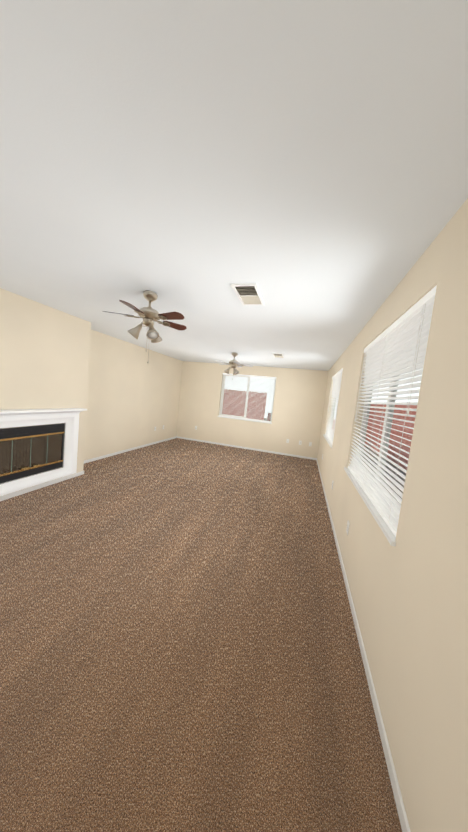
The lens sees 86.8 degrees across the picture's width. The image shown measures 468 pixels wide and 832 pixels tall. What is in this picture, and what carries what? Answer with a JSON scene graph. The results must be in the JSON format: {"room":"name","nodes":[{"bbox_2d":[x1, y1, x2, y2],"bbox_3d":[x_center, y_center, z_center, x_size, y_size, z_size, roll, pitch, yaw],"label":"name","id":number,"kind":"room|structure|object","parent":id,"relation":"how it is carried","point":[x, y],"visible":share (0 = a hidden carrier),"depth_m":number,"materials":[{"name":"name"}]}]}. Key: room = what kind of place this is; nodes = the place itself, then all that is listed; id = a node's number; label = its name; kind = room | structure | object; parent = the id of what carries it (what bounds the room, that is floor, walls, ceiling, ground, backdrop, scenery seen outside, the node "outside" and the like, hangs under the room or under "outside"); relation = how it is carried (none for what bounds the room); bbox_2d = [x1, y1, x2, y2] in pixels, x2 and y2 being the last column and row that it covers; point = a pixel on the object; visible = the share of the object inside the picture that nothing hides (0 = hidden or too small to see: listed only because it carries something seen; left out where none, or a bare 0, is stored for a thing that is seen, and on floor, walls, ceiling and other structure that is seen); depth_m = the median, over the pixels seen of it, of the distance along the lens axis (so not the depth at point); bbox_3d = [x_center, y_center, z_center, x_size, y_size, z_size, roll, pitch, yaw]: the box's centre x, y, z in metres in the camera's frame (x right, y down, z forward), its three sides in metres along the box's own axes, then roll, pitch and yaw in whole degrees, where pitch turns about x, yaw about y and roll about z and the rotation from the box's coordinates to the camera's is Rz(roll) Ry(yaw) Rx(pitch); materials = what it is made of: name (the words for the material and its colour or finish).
{"room":"living room","nodes":[
{"label":"living room","id":0,"kind":"room"},
{"bbox_2d":[0,288,90,496],"bbox_3d":[-2.773,-0.232,3.239,0.436,2.440,1.636,7,5,15],"label":"wall","id":1,"kind":"structure","parent":0,"point":[44,355],"depth_m":3.23,"materials":[{"name":"paint"}]},
{"bbox_2d":[0,471,83,500],"bbox_3d":[-2.681,0.976,3.276,0.015,0.058,1.660,7,5,15],"label":"baseboard","id":2,"kind":"structure","parent":1,"relation":"attached to","point":[42,485],"depth_m":3.37,"materials":[{"name":"white wood"}]},
{"bbox_2d":[0,408,86,495],"bbox_3d":[-2.732,0.398,3.236,0.535,1.000,1.392,7,5,15],"label":"fireplace","id":3,"kind":"object","parent":1,"relation":"attached to","point":[36,446],"visible":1,"depth_m":3.25,"materials":[{"name":"white wood"}]},
{"bbox_2d":[84,330,182,459],"bbox_3d":[-3.005,-0.276,3.486,0.150,2.440,9.402,7,5,15],"label":"wall","id":4,"kind":"structure","parent":0,"point":[133,397],"depth_m":5.50,"materials":[{"name":"paint"}]},
{"bbox_2d":[84,436,176,463],"bbox_3d":[-2.344,0.784,6.050,0.015,0.058,3.898,7,5,15],"label":"baseboard","id":5,"kind":"structure","parent":4,"relation":"attached to","point":[119,452],"depth_m":5.59,"materials":[{"name":"white wood"}]},
{"bbox_2d":[0,438,401,831],"bbox_3d":[-1.003,1.260,3.001,4.606,0.120,9.402,7,5,15],"label":"floor","id":6,"kind":"structure","parent":0,"point":[180,651],"depth_m":1.43,"materials":[{"name":"carpet"}]},
{"bbox_2d":[0,0,467,370],"bbox_3d":[-0.742,-1.294,2.793,4.606,0.150,9.402,7,5,15],"label":"ceiling","id":7,"kind":"structure","parent":0,"point":[303,164],"depth_m":0.96,"materials":[{"name":"paint"}]},
{"bbox_2d":[102,290,186,362],"bbox_3d":[-0.832,-0.853,2.409,0.810,0.680,0.799,7,5,15],"label":"fan","id":8,"kind":"object","parent":7,"relation":"hanging from","point":[149,315],"visible":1,"depth_m":2.37,"materials":[{"name":"brown wood"}]},
{"bbox_2d":[217,353,252,379],"bbox_3d":[0.020,-1.007,5.361,0.807,0.680,0.804,7,5,15],"label":"fan","id":9,"kind":"object","parent":7,"relation":"hanging from","point":[233,363],"visible":1,"depth_m":5.29,"materials":[{"name":"beige metal"}]},
{"bbox_2d":[231,283,264,305],"bbox_3d":[0.143,-1.070,2.214,0.215,0.020,0.444,7,5,15],"label":"ceiling vent","id":10,"kind":"object","parent":7,"relation":"in","point":[249,294],"visible":0.98,"depth_m":2.17,"materials":[{"name":"white metal"}]},
{"bbox_2d":[272,353,284,357],"bbox_3d":[0.929,-1.221,5.052,0.215,0.020,0.430,7,5,15],"label":"ceiling vent","id":11,"kind":"object","parent":7,"relation":"in","point":[277,355],"visible":1,"depth_m":5.02,"materials":[{"name":"white metal"}]},
{"bbox_2d":[177,361,327,457],"bbox_3d":[0.385,-0.243,7.343,4.306,2.440,0.150,7,5,15],"label":"wall","id":12,"kind":"structure","parent":0,"point":[298,405],"depth_m":7.15,"materials":[{"name":"paint"}]},
{"bbox_2d":[217,416,271,423],"bbox_3d":[0.328,0.124,7.333,1.652,0.026,0.106,7,5,15],"label":"sill","id":13,"kind":"structure","parent":12,"relation":"attached to","point":[244,419],"depth_m":7.29,"materials":[{"name":"white wood"}]},
{"bbox_2d":[177,436,315,459],"bbox_3d":[0.234,0.941,7.364,4.290,0.058,0.012,7,5,15],"label":"baseboard","id":14,"kind":"structure","parent":12,"relation":"attached to","point":[261,450],"depth_m":7.30,"materials":[{"name":"white wood"}]},
{"bbox_2d":[219,375,275,421],"bbox_3d":[0.417,-0.541,7.355,1.620,1.313,0.050,7,5,15],"label":"window","id":15,"kind":"structure","parent":12,"relation":"in","point":[222,404],"depth_m":7.37,"materials":[{"name":"white plastic"}]},
{"bbox_2d":[219,373,276,422],"bbox_3d":[0.396,-0.539,7.279,1.610,1.303,0.070,7,5,15],"label":"window blind","id":16,"kind":"object","parent":15,"relation":"attached to","point":[246,377],"visible":0.88,"depth_m":7.27,"materials":[{"name":"white plastic"}]},
{"bbox_2d":[317,198,467,831],"bbox_3d":[1.259,0.256,2.308,0.150,2.440,9.402,7,5,15],"label":"wall","id":17,"kind":"structure","parent":0,"point":[409,592],"depth_m":1.04,"materials":[{"name":"paint"}]},
{"bbox_2d":[323,434,331,447],"bbox_3d":[1.891,0.485,4.865,0.106,0.026,1.640,7,5,15],"label":"sill","id":18,"kind":"structure","parent":17,"relation":"attached to","point":[328,441],"depth_m":4.69,"materials":[{"name":"white"}]},
{"bbox_2d":[325,368,342,444],"bbox_3d":[1.959,-0.178,4.811,0.070,1.303,1.598,7,5,15],"label":"window blind","id":19,"kind":"object","parent":17,"relation":"attached to","point":[336,385],"visible":0.73,"depth_m":4.81,"materials":[{"name":"white plastic"}]},
{"bbox_2d":[329,393,338,428],"bbox_3d":[2.034,-0.167,4.790,0.050,1.313,1.608,7,5,15],"label":"window","id":20,"kind":"structure","parent":17,"relation":"in","point":[332,412],"depth_m":5.53,"materials":[{"name":"white plastic"}]},
{"bbox_2d":[346,520,349,534],"bbox_3d":[1.085,1.058,2.340,0.008,0.115,0.070,7,5,15],"label":"electrical outlet","id":21,"kind":"object","parent":17,"relation":"attached to","point":[347,529],"visible":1,"depth_m":2.33,"materials":[{"name":"white plastic"}]},
{"bbox_2d":[316,458,410,831],"bbox_3d":[1.060,1.427,2.426,0.015,0.058,9.102,7,5,15],"label":"baseboard","id":22,"kind":"structure","parent":17,"relation":"attached to","point":[403,819],"depth_m":1.25,"materials":[{"name":"white wood"}]},
{"bbox_2d":[344,467,395,545],"bbox_3d":[1.087,0.634,2.023,0.106,0.026,1.552,7,5,15],"label":"sill","id":23,"kind":"structure","parent":17,"relation":"attached to","point":[385,529],"depth_m":1.64,"materials":[{"name":"white wood"}]},
{"bbox_2d":[356,375,417,504],"bbox_3d":[1.230,-0.017,1.948,0.050,1.313,1.520,7,5,15],"label":"window","id":24,"kind":"structure","parent":17,"relation":"in","point":[384,429],"depth_m":1.95,"materials":[{"name":"white plastic"}]},
{"bbox_2d":[348,285,436,536],"bbox_3d":[1.155,-0.029,1.969,0.070,1.303,1.510,7,5,15],"label":"window blind","id":25,"kind":"object","parent":24,"relation":"attached to","point":[396,348],"visible":0.69,"depth_m":1.67,"materials":[{"name":"white plastic"}]},
{"label":"outside","id":26,"kind":"structure","parent":0,"visible":0},
{"bbox_2d":[264,418,405,504],"bbox_3d":[0.136,1.276,6.892,28.000,0.250,30.000,7,5,15],"label":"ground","id":27,"kind":"structure","parent":26,"point":[391,470],"depth_m":7.04,"materials":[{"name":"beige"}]},
{"bbox_2d":[222,389,266,419],"bbox_3d":[-2.855,-0.588,12.329,8.954,1.962,0.113,7,5,15],"label":"fence","id":28,"kind":"object","parent":27,"relation":"on","point":[239,407],"depth_m":11.33,"materials":[{"name":"brown wood"}]},
{"bbox_2d":[267,412,367,449],"bbox_3d":[3.565,0.629,10.890,4.194,1.082,0.113,7,5,15],"label":"fence","id":29,"kind":"object","parent":27,"relation":"on","point":[269,414],"depth_m":11.33,"materials":[{"name":"brown wood"}]},
{"bbox_2d":[366,404,416,472],"bbox_3d":[4.501,0.754,5.082,0.113,1.962,25.054,7,5,15],"label":"fence","id":30,"kind":"object","parent":27,"relation":"on","point":[407,442],"depth_m":7.97,"materials":[{"name":"brown wood"}]}
]}

